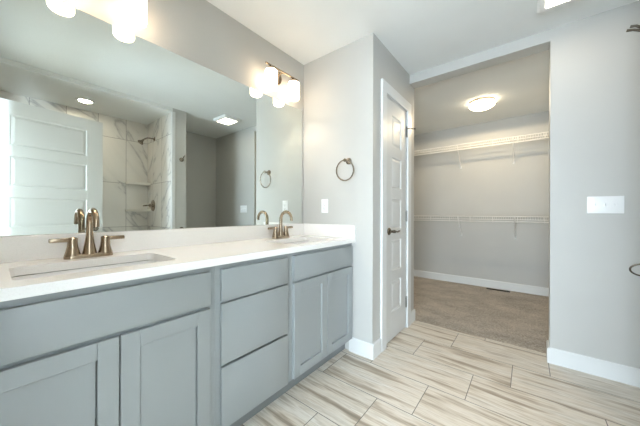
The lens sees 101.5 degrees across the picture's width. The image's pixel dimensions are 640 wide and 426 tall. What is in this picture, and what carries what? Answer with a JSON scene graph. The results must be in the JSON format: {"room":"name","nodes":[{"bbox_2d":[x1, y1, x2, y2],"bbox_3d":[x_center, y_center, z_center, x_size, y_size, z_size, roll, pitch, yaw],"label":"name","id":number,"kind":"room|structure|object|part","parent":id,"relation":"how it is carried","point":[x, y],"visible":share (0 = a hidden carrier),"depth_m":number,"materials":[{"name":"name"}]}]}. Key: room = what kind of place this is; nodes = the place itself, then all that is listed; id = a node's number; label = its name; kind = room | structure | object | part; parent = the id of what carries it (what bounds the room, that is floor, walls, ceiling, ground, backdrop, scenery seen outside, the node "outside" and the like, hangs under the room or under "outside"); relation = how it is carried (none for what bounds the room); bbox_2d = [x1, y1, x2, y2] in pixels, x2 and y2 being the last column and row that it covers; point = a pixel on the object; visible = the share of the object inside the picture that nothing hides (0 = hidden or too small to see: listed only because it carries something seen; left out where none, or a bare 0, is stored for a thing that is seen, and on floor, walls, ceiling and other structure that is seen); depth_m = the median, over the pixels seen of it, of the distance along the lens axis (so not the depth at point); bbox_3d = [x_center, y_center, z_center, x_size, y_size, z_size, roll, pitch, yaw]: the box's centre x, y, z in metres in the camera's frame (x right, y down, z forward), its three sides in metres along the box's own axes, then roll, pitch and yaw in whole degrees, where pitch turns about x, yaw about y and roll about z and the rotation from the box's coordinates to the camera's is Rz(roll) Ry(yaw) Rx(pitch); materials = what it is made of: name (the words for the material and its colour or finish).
{"room":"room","nodes":[
{"label":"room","id":0,"kind":"room"},
{"bbox_2d":[0,0,303,236],"bbox_3d":[-0.782,-0.132,1.691,0.120,2.440,2.096,0,0,38],"label":"wall","id":1,"kind":"structure","parent":0,"point":[197,31],"depth_m":1.69,"materials":[{"name":"beige paint"}]},
{"bbox_2d":[124,0,146,27],"bbox_3d":[-0.998,-1.046,1.203,0.142,0.227,0.344,0,0,38],"label":"vanity light","id":2,"kind":"object","parent":1,"relation":"attached to","point":[135,11],"visible":1,"depth_m":1.26,"materials":[{"name":"white glass"}]},
{"bbox_2d":[0,0,301,235],"bbox_3d":[-0.734,-0.416,1.648,0.005,1.016,1.828,0,0,38],"label":"wall mirror","id":3,"kind":"object","parent":1,"relation":"attached to","point":[95,113],"visible":1,"depth_m":1.32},
{"bbox_2d":[0,223,303,262],"bbox_3d":[-0.724,0.144,1.651,0.020,0.102,1.863,0,0,38],"label":"backsplash","id":4,"kind":"structure","parent":1,"relation":"attached to","point":[28,247],"depth_m":1.36,"materials":[{"name":"white stone"}]},
{"bbox_2d":[265,61,298,101],"bbox_3d":[-0.310,-1.044,2.070,0.142,0.227,0.344,0,0,38],"label":"vanity light","id":5,"kind":"object","parent":1,"relation":"attached to","point":[273,78],"visible":1,"depth_m":2.01,"materials":[{"name":"white glass"}]},
{"bbox_3d":[-0.365,-1.004,1.961,0.094,0.145,0.094,0,0,38],"label":"lamp shade","id":6,"kind":"part","parent":5,"relation":"part of","materials":[{"name":"white glass"}]},
{"bbox_3d":[-0.216,-1.003,2.149,0.094,0.145,0.094,0,0,38],"label":"lamp shade","id":7,"kind":"part","parent":5,"relation":"part of","materials":[{"name":"white glass"}]},
{"bbox_2d":[303,33,379,349],"bbox_3d":[0.156,-0.130,2.214,0.698,2.440,0.110,0,0,38],"label":"wall","id":8,"kind":"structure","parent":0,"point":[342,86],"depth_m":2.07,"materials":[{"name":"beige paint"}]},
{"bbox_2d":[321,199,327,212],"bbox_3d":[0.039,-0.060,2.231,0.070,0.116,0.009,0,0,38],"label":"wall outlet","id":9,"kind":"object","parent":8,"relation":"attached to","point":[324,202],"visible":1,"depth_m":2.23,"materials":[{"name":"white plastic"}]},
{"bbox_2d":[336,158,353,180],"bbox_3d":[0.206,-0.344,2.062,0.169,0.188,0.066,0,0,38],"label":"towel ring","id":10,"kind":"object","parent":8,"relation":"attached to","point":[348,161],"visible":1,"depth_m":2.06,"materials":[{"name":"beige metal"}]},
{"bbox_3d":[0.210,-0.412,2.059,0.052,0.052,0.066,0,0,38],"label":"post","id":11,"kind":"part","parent":10,"relation":"part of","materials":[{"name":"brown metal"}]},
{"bbox_2d":[349,337,381,359],"bbox_3d":[0.355,1.034,2.056,0.212,0.113,0.142,0,0,38],"label":"baseboard","id":12,"kind":"structure","parent":8,"relation":"attached to","point":[368,350],"depth_m":2.00,"materials":[{"name":"white paint"}]},
{"bbox_2d":[379,41,413,337],"bbox_3d":[0.666,-0.128,2.385,0.110,2.440,0.792,0,0,38],"label":"wall","id":13,"kind":"structure","parent":0,"point":[392,72],"depth_m":2.37,"materials":[{"name":"beige paint"}]},
{"bbox_2d":[380,78,411,351],"bbox_3d":[0.640,0.018,2.337,0.128,2.147,0.647,0,0,38],"label":"trim","id":14,"kind":"structure","parent":13,"relation":"attached to","point":[386,88],"depth_m":2.10,"materials":[{"name":"white paint"}]},
{"bbox_2d":[387,97,414,342],"bbox_3d":[0.709,0.063,2.318,0.110,2.032,0.503,0,0,38],"label":"door","id":15,"kind":"structure","parent":13,"relation":"in","point":[397,131],"depth_m":2.30,"materials":[{"name":"white paint"}]},
{"bbox_3d":[0.623,0.154,2.195,0.060,0.062,0.144,0,0,38],"label":"lever handle","id":16,"kind":"part","parent":15,"relation":"part of","materials":[{"name":"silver metal"}]},
{"bbox_2d":[206,0,638,134],"bbox_3d":[1.246,-1.397,1.859,3.080,0.100,4.877,0,0,38],"label":"ceiling","id":17,"kind":"structure","parent":0,"point":[421,35],"depth_m":1.97,"materials":[{"name":"white paint"}]},
{"bbox_2d":[468,97,496,110],"bbox_3d":[1.950,-1.296,3.145,0.288,0.096,0.295,0,0,38],"label":"ceiling light","id":18,"kind":"object","parent":17,"relation":"attached to","point":[483,103],"visible":1,"depth_m":3.08,"materials":[{"name":"white glass"}]},
{"bbox_2d":[537,0,574,13],"bbox_3d":[1.476,-1.326,1.535,0.305,0.038,0.265,0,0,38],"label":"recessed light","id":19,"kind":"object","parent":17,"relation":"in","point":[542,5],"visible":1,"depth_m":1.64,"materials":[{"name":"white plastic"}]},
{"bbox_2d":[241,276,639,425],"bbox_3d":[1.239,1.143,1.860,3.080,0.102,4.877,0,0,38],"label":"floor","id":20,"kind":"structure","parent":0,"point":[427,374],"depth_m":1.70,"materials":[{"name":"tile"}]},
{"bbox_2d":[0,266,213,425],"bbox_3d":[-0.879,0.658,1.035,0.526,0.860,0.704,0,0,38],"label":"vanity cabinet","id":21,"kind":"object","parent":20,"relation":"on","point":[136,352],"visible":0.93,"depth_m":0.86,"materials":[{"name":"blue paint"}]},
{"bbox_3d":[-0.782,0.696,0.758,0.008,0.447,0.200,0,0,38],"label":"recessed panel","id":22,"kind":"part","parent":21,"relation":"part of","materials":[{"name":"blue paint"}]},
{"bbox_3d":[-0.778,0.694,0.754,0.018,0.563,0.320,0,0,38],"label":"door","id":23,"kind":"part","parent":21,"relation":"part of","materials":[{"name":"blue paint"}]},
{"bbox_3d":[-0.577,0.694,1.008,0.018,0.563,0.318,0,0,38],"label":"door","id":24,"kind":"part","parent":21,"relation":"part of","materials":[{"name":"blue paint"}]},
{"bbox_3d":[-0.581,0.696,1.011,0.008,0.447,0.198,0,0,38],"label":"recessed panel","id":25,"kind":"part","parent":21,"relation":"part of","materials":[{"name":"blue paint"}]},
{"bbox_2d":[0,223,354,301],"bbox_3d":[-0.517,0.161,1.487,0.548,0.134,1.863,0,0,38],"label":"countertop","id":26,"kind":"structure","parent":21,"relation":"on","point":[177,250],"depth_m":1.20,"materials":[{"name":"white stone"}]},
{"bbox_2d":[11,260,159,279],"bbox_3d":[-0.851,0.305,1.014,0.329,0.150,0.494,0,0,38],"label":"sink basin","id":27,"kind":"object","parent":26,"relation":"in","point":[54,273],"visible":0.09,"depth_m":1.07,"materials":[{"name":"white ceramic"}]},
{"bbox_2d":[48,208,124,259],"bbox_3d":[-1.018,0.086,1.155,0.191,0.216,0.187,0,0,-7],"label":"faucet","id":28,"kind":"object","parent":26,"relation":"on","point":[72,251],"visible":1,"depth_m":1.14,"materials":[{"name":"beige metal"}]},
{"bbox_3d":[-1.076,0.114,1.083,0.018,0.016,0.068,0,0,38],"label":"lever","id":29,"kind":"part","parent":28,"relation":"part of","materials":[{"name":"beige metal"}]},
{"bbox_3d":[-1.053,0.141,1.112,0.054,0.074,0.054,0,0,38],"label":"handle","id":30,"kind":"part","parent":28,"relation":"part of","materials":[{"name":"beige metal"}]},
{"bbox_3d":[-1.018,0.185,1.155,0.052,0.018,0.166,0,0,38],"label":"plate","id":31,"kind":"part","parent":28,"relation":"part of","materials":[{"name":"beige metal"}]},
{"bbox_3d":[-0.979,0.078,1.124,0.153,0.201,0.052,0,0,38],"label":"spout","id":32,"kind":"part","parent":28,"relation":"part of","materials":[{"name":"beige metal"}]},
{"bbox_3d":[-0.984,0.141,1.198,0.054,0.074,0.054,0,0,38],"label":"handle","id":33,"kind":"part","parent":28,"relation":"part of","materials":[{"name":"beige metal"}]},
{"bbox_3d":[-0.961,0.114,1.228,0.018,0.016,0.068,0,0,38],"label":"lever","id":34,"kind":"part","parent":28,"relation":"part of","materials":[{"name":"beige metal"}]},
{"bbox_2d":[268,210,292,238],"bbox_3d":[-0.307,0.088,2.051,0.191,0.216,0.187,0,0,-7],"label":"faucet","id":35,"kind":"object","parent":26,"relation":"on","point":[277,234],"visible":1,"depth_m":2.03,"materials":[{"name":"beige metal"}]},
{"bbox_3d":[-0.341,0.143,2.008,0.054,0.074,0.054,0,0,38],"label":"handle","id":36,"kind":"part","parent":35,"relation":"part of","materials":[{"name":"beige metal"}]},
{"bbox_3d":[-0.307,0.187,2.051,0.052,0.018,0.166,0,0,38],"label":"plate","id":37,"kind":"part","parent":35,"relation":"part of","materials":[{"name":"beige metal"}]},
{"bbox_3d":[-0.268,0.080,2.020,0.153,0.201,0.052,0,0,38],"label":"spout","id":38,"kind":"part","parent":35,"relation":"part of","materials":[{"name":"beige metal"}]},
{"bbox_3d":[-0.273,0.143,2.095,0.054,0.074,0.054,0,0,38],"label":"handle","id":39,"kind":"part","parent":35,"relation":"part of","materials":[{"name":"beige metal"}]},
{"bbox_2d":[285,241,314,243],"bbox_3d":[-0.142,0.307,1.906,0.329,0.150,0.494,0,0,38],"label":"sink basin","id":40,"kind":"object","parent":26,"relation":"in","point":[299,241],"visible":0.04,"depth_m":2.11,"materials":[{"name":"white ceramic"}]},
{"bbox_2d":[214,254,288,425],"bbox_3d":[-0.516,0.659,1.492,0.526,0.860,0.462,0,0,38],"label":"vanity cabinet","id":41,"kind":"object","parent":20,"relation":"on","point":[251,297],"visible":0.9,"depth_m":1.29,"materials":[{"name":"blue paint"}]},
{"bbox_3d":[-0.318,0.836,1.335,0.018,0.280,0.412,0,0,38],"label":"drawer","id":42,"kind":"part","parent":41,"relation":"part of","materials":[{"name":"blue paint"}]},
{"bbox_3d":[-0.317,0.547,1.335,0.018,0.275,0.412,0,0,38],"label":"drawer","id":43,"kind":"part","parent":41,"relation":"part of","materials":[{"name":"blue paint"}]},
{"bbox_3d":[-0.317,0.326,1.335,0.018,0.144,0.412,0,0,38],"label":"drawer","id":44,"kind":"part","parent":41,"relation":"part of","materials":[{"name":"blue paint"}]},
{"bbox_2d":[281,243,351,394],"bbox_3d":[-0.157,0.660,1.946,0.526,0.860,0.693,0,0,38],"label":"vanity cabinet","id":45,"kind":"object","parent":20,"relation":"on","point":[320,280],"visible":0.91,"depth_m":1.72,"materials":[{"name":"blue paint"}]},
{"bbox_3d":[-0.057,0.695,1.663,0.018,0.563,0.322,0,0,38],"label":"door","id":46,"kind":"part","parent":45,"relation":"part of","materials":[{"name":"blue paint"}]},
{"bbox_3d":[-0.061,0.697,1.666,0.008,0.447,0.202,0,0,38],"label":"recessed panel","id":47,"kind":"part","parent":45,"relation":"part of","materials":[{"name":"blue paint"}]},
{"bbox_3d":[0.146,0.696,1.918,0.018,0.563,0.322,0,0,38],"label":"door","id":48,"kind":"part","parent":45,"relation":"part of","materials":[{"name":"blue paint"}]},
{"bbox_3d":[0.142,0.698,1.921,0.008,0.447,0.202,0,0,38],"label":"recessed panel","id":49,"kind":"part","parent":45,"relation":"part of","materials":[{"name":"blue paint"}]},
{"bbox_2d":[486,288,509,291],"bbox_3d":[2.512,1.087,3.690,0.275,0.007,0.052,0,0,38],"label":"floor vent","id":50,"kind":"object","parent":20,"relation":"in","point":[486,288],"visible":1,"depth_m":3.67,"materials":[{"name":"metal"}]},
{"bbox_2d":[414,111,548,287],"bbox_3d":[2.367,-0.124,4.016,2.120,2.440,0.100,0,0,38],"label":"wall","id":51,"kind":"structure","parent":0,"point":[488,182],"depth_m":3.90,"materials":[{"name":"beige paint"}]},
{"bbox_2d":[414,131,548,168],"bbox_3d":[2.241,-0.849,3.855,1.872,0.312,0.310,0,0,38],"label":"wire shelf","id":52,"kind":"object","parent":51,"relation":"attached to","point":[535,136],"visible":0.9,"depth_m":3.67,"materials":[{"name":"white metal"}]},
{"bbox_3d":[2.148,-0.959,3.738,1.872,0.009,0.009,0,0,38],"label":"lip rod","id":53,"kind":"part","parent":52,"relation":"part of","materials":[{"name":"white plastic"}]},
{"bbox_3d":[2.161,-0.931,3.754,1.872,0.014,0.015,0,0,38],"label":"hanging rod","id":54,"kind":"part","parent":52,"relation":"part of","materials":[{"name":"white plastic"}]},
{"bbox_3d":[2.149,-0.999,3.738,1.872,0.011,0.011,0,0,38],"label":"rod","id":55,"kind":"part","parent":52,"relation":"part of","materials":[{"name":"white plastic"}]},
{"bbox_2d":[414,215,548,237],"bbox_3d":[2.238,0.198,3.855,1.872,0.312,0.310,0,0,38],"label":"wire shelf","id":56,"kind":"object","parent":51,"relation":"attached to","point":[430,218],"visible":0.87,"depth_m":3.61,"materials":[{"name":"white metal"}]},
{"bbox_3d":[2.146,0.088,3.738,1.872,0.009,0.009,0,0,38],"label":"lip rod","id":57,"kind":"part","parent":56,"relation":"part of","materials":[{"name":"white plastic"}]},
{"bbox_3d":[2.158,0.116,3.754,1.872,0.014,0.015,0,0,38],"label":"hanging rod","id":58,"kind":"part","parent":56,"relation":"part of","materials":[{"name":"white plastic"}]},
{"bbox_3d":[2.146,0.048,3.738,1.872,0.011,0.011,0,0,38],"label":"rod","id":59,"kind":"part","parent":56,"relation":"part of","materials":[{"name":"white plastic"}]},
{"bbox_2d":[414,270,548,296],"bbox_3d":[1.745,1.038,3.237,1.880,0.113,1.889,0,0,38],"label":"baseboard","id":60,"kind":"structure","parent":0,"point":[529,289],"depth_m":3.87,"materials":[{"name":"white paint"}]},
{"bbox_2d":[410,0,639,368],"bbox_3d":[1.801,-0.125,1.907,2.262,2.440,0.130,0,0,38],"label":"wall opening","id":61,"kind":"structure","parent":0,"point":[594,63],"depth_m":1.78,"materials":[{"name":"beige paint"}]},
{"bbox_2d":[546,340,639,387],"bbox_3d":[2.151,1.040,1.618,1.132,0.113,0.144,0,0,38],"label":"baseboard opening","id":62,"kind":"structure","parent":61,"relation":"attached to","point":[613,371],"depth_m":1.76,"materials":[{"name":"white paint"}]},
{"bbox_2d":[587,196,623,213],"bbox_3d":[1.894,-0.054,1.736,0.170,0.115,0.020,0,0,38],"label":"switch plate","id":63,"kind":"object","parent":61,"relation":"attached to","point":[597,204],"visible":1,"depth_m":1.74,"materials":[{"name":"white plastic"}]},
{"bbox_3d":[0.613,-0.128,2.863,0.568,2.440,0.110,0,0,38],"label":"wall","id":64,"kind":"structure","parent":0,"visible":0},
{"bbox_2d":[411,309,414,323],"bbox_3d":[0.658,1.035,2.823,0.692,0.113,0.140,0,0,38],"label":"baseboard","id":65,"kind":"structure","parent":64,"relation":"attached to","point":[413,310],"depth_m":2.62,"materials":[{"name":"white paint"}]},
{"bbox_3d":[1.604,-0.125,0.699,0.850,2.440,0.170,0,0,38],"label":"wall","id":66,"kind":"structure","parent":0,"visible":0},
{"bbox_2d":[626,24,639,31],"bbox_3d":[1.252,-0.707,1.011,0.092,0.075,0.054,0,0,38],"label":"robe hook","id":67,"kind":"object","parent":66,"relation":"attached to","point":[636,25],"visible":1,"depth_m":1.02,"materials":[{"name":"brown metal"}]},
{"bbox_2d":[629,263,639,275],"bbox_3d":[1.258,0.221,1.006,0.092,0.057,0.048,0,0,38],"label":"paper holder","id":68,"kind":"object","parent":66,"relation":"attached to","point":[630,267],"visible":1,"depth_m":1.03,"materials":[{"name":"grey metal"}]}
]}

